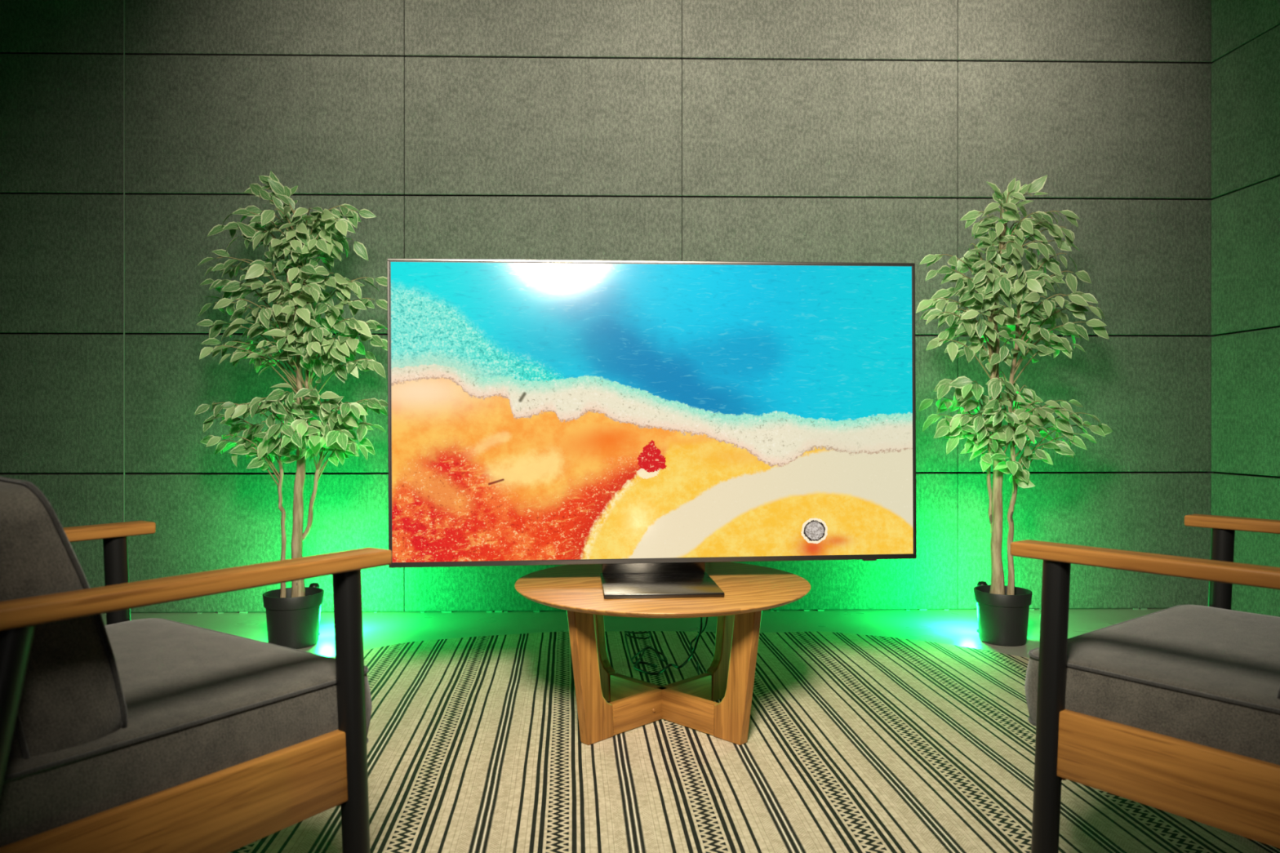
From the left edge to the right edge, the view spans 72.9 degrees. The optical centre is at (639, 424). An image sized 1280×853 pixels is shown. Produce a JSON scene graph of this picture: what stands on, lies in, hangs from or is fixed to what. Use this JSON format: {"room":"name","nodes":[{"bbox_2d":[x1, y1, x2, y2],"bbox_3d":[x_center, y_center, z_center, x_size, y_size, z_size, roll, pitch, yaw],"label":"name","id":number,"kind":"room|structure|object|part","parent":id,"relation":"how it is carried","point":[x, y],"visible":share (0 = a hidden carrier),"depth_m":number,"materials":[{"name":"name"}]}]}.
{"room":"living room","nodes":[
{"label":"living room","id":0,"kind":"room"},
{"bbox_2d":[0,0,1210,613],"bbox_3d":[-0.451,-0.690,3.795,5.922,3.000,0.108,0,0,-1],"label":"wall","id":1,"kind":"structure","parent":0,"point":[756,131],"depth_m":3.75,"materials":[{"name":"black"}]},
{"bbox_3d":[-2.811,-0.690,3.715,1.198,0.593,0.024,0,0,-1],"label":"wall panel","id":2,"kind":"part","parent":1,"relation":"part of","materials":[{"name":"grey fabric"}]},
{"bbox_3d":[-2.811,-0.090,3.715,1.198,0.593,0.024,0,0,-1],"label":"wall panel","id":3,"kind":"part","parent":1,"relation":"part of","materials":[{"name":"grey fabric"}]},
{"bbox_3d":[-2.811,0.510,3.715,1.198,0.593,0.024,0,0,-1],"label":"wall panel","id":4,"kind":"part","parent":1,"relation":"part of","materials":[{"name":"grey fabric"}]},
{"bbox_3d":[-2.811,-1.890,3.715,1.198,0.593,0.024,0,0,-1],"label":"wall panel","id":5,"kind":"part","parent":1,"relation":"part of","materials":[{"name":"grey fabric"}]},
{"bbox_3d":[-2.811,-1.290,3.714,1.198,0.593,0.024,0,0,-1],"label":"wall panel","id":6,"kind":"part","parent":1,"relation":"part of","materials":[{"name":"grey fabric"}]},
{"bbox_3d":[-1.614,-0.090,3.738,1.192,0.593,0.024,0,0,-1],"label":"wall panel","id":7,"kind":"part","parent":1,"relation":"part of","materials":[{"name":"grey fabric"}]},
{"bbox_3d":[-1.614,-1.890,3.738,1.192,0.593,0.024,0,0,-1],"label":"wall panel","id":8,"kind":"part","parent":1,"relation":"part of","materials":[{"name":"grey fabric"}]},
{"bbox_3d":[-1.614,-1.290,3.738,1.192,0.593,0.024,0,0,-1],"label":"wall panel","id":9,"kind":"part","parent":1,"relation":"part of","materials":[{"name":"grey fabric"}]},
{"bbox_3d":[-1.614,-0.690,3.738,1.192,0.593,0.024,0,0,-1],"label":"wall panel","id":10,"kind":"part","parent":1,"relation":"part of","materials":[{"name":"grey fabric"}]},
{"bbox_3d":[-1.614,0.510,3.738,1.192,0.593,0.024,0,0,-1],"label":"wall panel","id":11,"kind":"part","parent":1,"relation":"part of","materials":[{"name":"grey fabric"}]},
{"bbox_3d":[-0.418,0.510,3.761,1.198,0.593,0.024,0,0,-1],"label":"wall panel","id":12,"kind":"part","parent":1,"relation":"part of","materials":[{"name":"grey fabric"}]},
{"bbox_3d":[-0.418,-1.890,3.761,1.198,0.593,0.024,0,0,-1],"label":"wall panel","id":13,"kind":"part","parent":1,"relation":"part of","materials":[{"name":"grey fabric"}]},
{"bbox_3d":[-0.418,-1.290,3.762,1.198,0.593,0.024,0,0,-1],"label":"wall panel","id":14,"kind":"part","parent":1,"relation":"part of","materials":[{"name":"grey fabric"}]},
{"bbox_3d":[-0.418,-0.690,3.761,1.198,0.593,0.024,0,0,-1],"label":"wall panel","id":15,"kind":"part","parent":1,"relation":"part of","materials":[{"name":"grey fabric"}]},
{"bbox_3d":[0.785,-1.890,3.785,1.204,0.593,0.024,0,0,-1],"label":"wall panel","id":16,"kind":"part","parent":1,"relation":"part of","materials":[{"name":"grey fabric"}]},
{"bbox_3d":[0.785,-1.290,3.785,1.204,0.593,0.024,0,0,-1],"label":"wall panel","id":17,"kind":"part","parent":1,"relation":"part of","materials":[{"name":"grey fabric"}]},
{"bbox_3d":[0.785,-0.690,3.786,1.204,0.593,0.024,0,0,-1],"label":"wall panel","id":18,"kind":"part","parent":1,"relation":"part of","materials":[{"name":"grey fabric"}]},
{"bbox_3d":[0.785,0.510,3.785,1.204,0.593,0.024,0,0,-1],"label":"wall panel","id":19,"kind":"part","parent":1,"relation":"part of","materials":[{"name":"grey fabric"}]},
{"bbox_3d":[0.785,-0.090,3.785,1.204,0.593,0.024,0,0,-1],"label":"wall panel","id":20,"kind":"part","parent":1,"relation":"part of","materials":[{"name":"grey fabric"}]},
{"bbox_3d":[1.949,-1.890,3.807,1.120,0.593,0.024,0,0,-1],"label":"wall panel","id":21,"kind":"part","parent":1,"relation":"part of","materials":[{"name":"grey fabric"}]},
{"bbox_3d":[1.949,-1.290,3.808,1.120,0.593,0.024,0,0,-1],"label":"wall panel","id":22,"kind":"part","parent":1,"relation":"part of","materials":[{"name":"grey fabric"}]},
{"bbox_3d":[1.949,-0.690,3.808,1.120,0.593,0.024,0,0,-1],"label":"wall panel","id":23,"kind":"part","parent":1,"relation":"part of","materials":[{"name":"grey fabric"}]},
{"bbox_3d":[1.949,-0.090,3.807,1.120,0.593,0.024,0,0,-1],"label":"wall panel","id":24,"kind":"part","parent":1,"relation":"part of","materials":[{"name":"grey fabric"}]},
{"bbox_3d":[1.949,0.510,3.808,1.120,0.593,0.024,0,0,-1],"label":"wall panel","id":25,"kind":"part","parent":1,"relation":"part of","materials":[{"name":"grey fabric"}]},
{"bbox_2d":[101,608,1167,657],"bbox_3d":[-0.225,0.850,1.190,6.450,0.080,5.580,0,0,0],"label":"floor","id":26,"kind":"structure","parent":0,"point":[956,627],"depth_m":3.53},
{"bbox_2d":[194,170,387,649],"bbox_3d":[-1.267,-0.067,3.134,0.772,1.754,0.462,0,0,0],"label":"potted tree","id":27,"kind":"object","parent":26,"relation":"on","point":[293,613],"visible":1,"depth_m":3.11,"materials":[{"name":"green plant"}]},
{"bbox_3d":[-1.275,0.714,3.190,0.210,0.192,0.210,0,0,0],"label":"pot","id":28,"kind":"part","parent":27,"relation":"part of","materials":[{"name":"black plastic"}]},
{"bbox_2d":[308,582,319,635],"bbox_3d":[-1.260,0.709,3.330,0.063,0.203,0.060,0,0,0],"label":"floor light","id":29,"kind":"object","parent":26,"relation":"on","point":[313,584],"visible":0.19,"depth_m":3.31,"materials":[{"name":"black"}]},
{"bbox_3d":[-1.248,0.625,3.320,0.038,0.035,0.038,0,0,0],"label":"knob","id":30,"kind":"part","parent":29,"relation":"part of","materials":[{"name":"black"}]},
{"bbox_2d":[229,631,1279,852],"bbox_3d":[0.150,0.807,1.761,3.200,0.006,3.221,0,0,0],"label":"striped rug","id":31,"kind":"object","parent":26,"relation":"on","point":[855,743],"visible":0.61,"depth_m":2.06,"materials":[{"name":"beige carpet"}]},
{"bbox_2d":[0,475,391,852],"bbox_3d":[-0.877,0.429,1.220,0.734,0.749,0.730,0,0,33],"label":"armchair","id":32,"kind":"object","parent":31,"relation":"on","point":[124,735],"visible":1,"depth_m":1.08,"materials":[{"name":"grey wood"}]},
{"bbox_3d":[-0.697,0.506,0.876,0.041,0.594,0.150,0,0,33],"label":"leg","id":33,"kind":"part","parent":32,"relation":"part of","materials":[{"name":"black metal"}]},
{"bbox_2d":[0,480,121,758],"bbox_3d":[-0.932,0.243,1.137,0.612,0.363,0.159,0,17,33],"label":"cushion","id":34,"kind":"object","parent":32,"relation":"on","point":[70,703],"depth_m":0.99,"materials":[{"name":"grey fabric"}]},
{"bbox_3d":[-1.147,0.202,1.429,0.054,0.023,0.660,0,0,33],"label":"armrest","id":35,"kind":"part","parent":32,"relation":"part of","materials":[{"name":"brown wood"}]},
{"bbox_3d":[-0.994,0.507,1.661,0.040,0.592,0.064,0,0,33],"label":"leg","id":36,"kind":"part","parent":32,"relation":"part of","materials":[{"name":"black metal"}]},
{"bbox_3d":[-0.567,0.501,1.077,0.020,0.104,0.500,0,0,33],"label":"rail","id":37,"kind":"part","parent":32,"relation":"part of","materials":[{"name":"brown wood"}]},
{"bbox_2d":[0,617,372,847],"bbox_3d":[-0.838,0.432,1.279,0.664,0.129,0.587,0,0,33],"label":"seat cushion","id":38,"kind":"object","parent":32,"relation":"on","point":[202,704],"depth_m":1.14,"materials":[{"name":"grey fabric"}]},
{"bbox_3d":[-0.579,0.202,1.055,0.054,0.023,0.660,0,0,33],"label":"armrest","id":39,"kind":"part","parent":32,"relation":"part of","materials":[{"name":"brown wood"}]},
{"bbox_3d":[-0.426,0.507,1.287,0.040,0.592,0.064,0,0,33],"label":"leg","id":40,"kind":"part","parent":32,"relation":"part of","materials":[{"name":"black metal"}]},
{"bbox_2d":[624,631,667,664],"bbox_3d":[0.015,0.790,3.108,0.126,0.016,0.444,0,0,-5],"label":"power cable","id":41,"kind":"object","parent":31,"relation":"on","point":[625,634],"visible":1,"depth_m":3.02,"materials":[{"name":"black rubber"}]},
{"bbox_2d":[514,561,811,745],"bbox_3d":[0.061,0.617,2.378,0.802,0.373,0.802,0,0,0],"label":"coffee table","id":42,"kind":"object","parent":31,"relation":"on","point":[748,589],"visible":0.84,"depth_m":2.21,"materials":[{"name":"brown wood"}]},
{"bbox_3d":[-0.126,0.626,2.192,0.136,0.355,0.030,0,0,-45],"label":"leg","id":43,"kind":"part","parent":42,"relation":"part of","materials":[{"name":"brown wood"}]},
{"bbox_3d":[-0.126,0.626,2.564,0.030,0.355,0.136,0,0,-45],"label":"leg","id":44,"kind":"part","parent":42,"relation":"part of","materials":[{"name":"brown wood"}]},
{"bbox_2d":[386,257,916,599],"bbox_3d":[0.055,-0.012,2.298,1.457,0.882,0.311,0,0,-4],"label":"television","id":45,"kind":"object","parent":42,"relation":"on","point":[651,423],"visible":0.94,"depth_m":2.38,"materials":[{"name":"black"}]},
{"bbox_2d":[633,617,702,675],"bbox_3d":[0.092,0.543,2.678,0.228,0.512,0.441,0,0,0],"label":"power cable","id":46,"kind":"object","parent":45,"relation":"hanging from","point":[688,659],"visible":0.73,"depth_m":2.84,"materials":[{"name":"black rubber"}]},
{"bbox_3d":[0.247,0.626,2.564,0.136,0.355,0.030,0,0,-45],"label":"leg","id":47,"kind":"part","parent":42,"relation":"part of","materials":[{"name":"brown wood"}]},
{"bbox_3d":[0.247,0.626,2.192,0.030,0.355,0.136,0,0,-45],"label":"leg","id":48,"kind":"part","parent":42,"relation":"part of","materials":[{"name":"brown wood"}]},
{"bbox_2d":[689,617,707,675],"bbox_3d":[0.182,0.553,2.662,0.077,0.491,0.404,0,0,4],"label":"power cable","id":49,"kind":"object","parent":31,"relation":"on","point":[706,621],"visible":0.44,"depth_m":2.84,"materials":[{"name":"black rubber"}]},
{"bbox_2d":[1010,514,1279,852],"bbox_3d":[1.106,0.429,1.342,0.734,0.749,0.730,0,0,-37],"label":"armchair","id":50,"kind":"object","parent":31,"relation":"on","point":[1175,710],"visible":1,"depth_m":1.30,"materials":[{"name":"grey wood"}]},
{"bbox_3d":[0.651,0.507,1.378,0.040,0.592,0.064,0,0,-37],"label":"leg","id":51,"kind":"part","parent":50,"relation":"part of","materials":[{"name":"black metal"}]},
{"bbox_3d":[0.820,0.202,1.157,0.054,0.023,0.660,0,0,-37],"label":"armrest","id":52,"kind":"part","parent":50,"relation":"part of","materials":[{"name":"brown wood"}]},
{"bbox_2d":[1024,604,1279,765],"bbox_3d":[1.063,0.432,1.399,0.664,0.129,0.587,0,0,-37],"label":"seat cushion","id":53,"kind":"object","parent":50,"relation":"on","point":[1202,677],"depth_m":1.32,"materials":[{"name":"grey fabric"}]},
{"bbox_3d":[0.806,0.501,1.178,0.020,0.104,0.500,0,0,-37],"label":"rail","id":54,"kind":"part","parent":50,"relation":"part of","materials":[{"name":"brown wood"}]},
{"bbox_3d":[1.191,0.507,1.790,0.040,0.592,0.064,0,0,-37],"label":"leg","id":55,"kind":"part","parent":50,"relation":"part of","materials":[{"name":"black metal"}]},
{"bbox_3d":[1.360,0.202,1.569,0.054,0.023,0.660,0,0,-37],"label":"armrest","id":56,"kind":"part","parent":50,"relation":"part of","materials":[{"name":"brown wood"}]},
{"bbox_2d":[976,581,987,632],"bbox_3d":[1.343,0.710,3.380,0.063,0.200,0.060,0,0,0],"label":"floor light","id":57,"kind":"object","parent":26,"relation":"on","point":[980,583],"visible":0.16,"depth_m":3.36,"materials":[{"name":"black"}]},
{"bbox_3d":[1.331,0.627,3.370,0.038,0.035,0.038,0,0,0],"label":"knob","id":58,"kind":"part","parent":57,"relation":"part of","materials":[{"name":"black"}]},
{"bbox_2d":[915,174,1112,646],"bbox_3d":[1.385,-0.058,3.207,0.785,1.736,0.489,0,0,0],"label":"potted tree","id":59,"kind":"object","parent":26,"relation":"on","point":[1002,611],"visible":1,"depth_m":3.17,"materials":[{"name":"green plant"}]},
{"bbox_3d":[1.354,0.714,3.235,0.202,0.192,0.202,0,0,0],"label":"pot","id":60,"kind":"part","parent":59,"relation":"part of","materials":[{"name":"black plastic"}]},
{"bbox_2d":[1209,0,1279,617],"bbox_3d":[2.733,-0.690,1.426,0.102,3.000,4.820,0,0,-4],"label":"wall","id":61,"kind":"structure","parent":0,"point":[1245,62],"depth_m":3.61,"materials":[{"name":"black"}]},
{"bbox_3d":[2.565,-1.890,3.219,0.024,0.593,1.218,0,0,-4],"label":"wall panel","id":62,"kind":"part","parent":61,"relation":"part of","materials":[{"name":"grey fabric"}]},
{"bbox_3d":[2.564,-1.290,3.219,0.024,0.593,1.218,0,0,-4],"label":"wall panel","id":63,"kind":"part","parent":61,"relation":"part of","materials":[{"name":"grey fabric"}]},
{"bbox_3d":[2.565,-0.690,3.219,0.024,0.593,1.218,0,0,-4],"label":"wall panel","id":64,"kind":"part","parent":61,"relation":"part of","materials":[{"name":"grey fabric"}]},
{"bbox_3d":[2.564,0.510,3.219,0.024,0.593,1.218,0,0,-4],"label":"wall panel","id":65,"kind":"part","parent":61,"relation":"part of","materials":[{"name":"grey fabric"}]},
{"bbox_3d":[2.564,-0.090,3.219,0.024,0.593,1.218,0,0,-4],"label":"wall panel","id":66,"kind":"part","parent":61,"relation":"part of","materials":[{"name":"grey fabric"}]}
]}

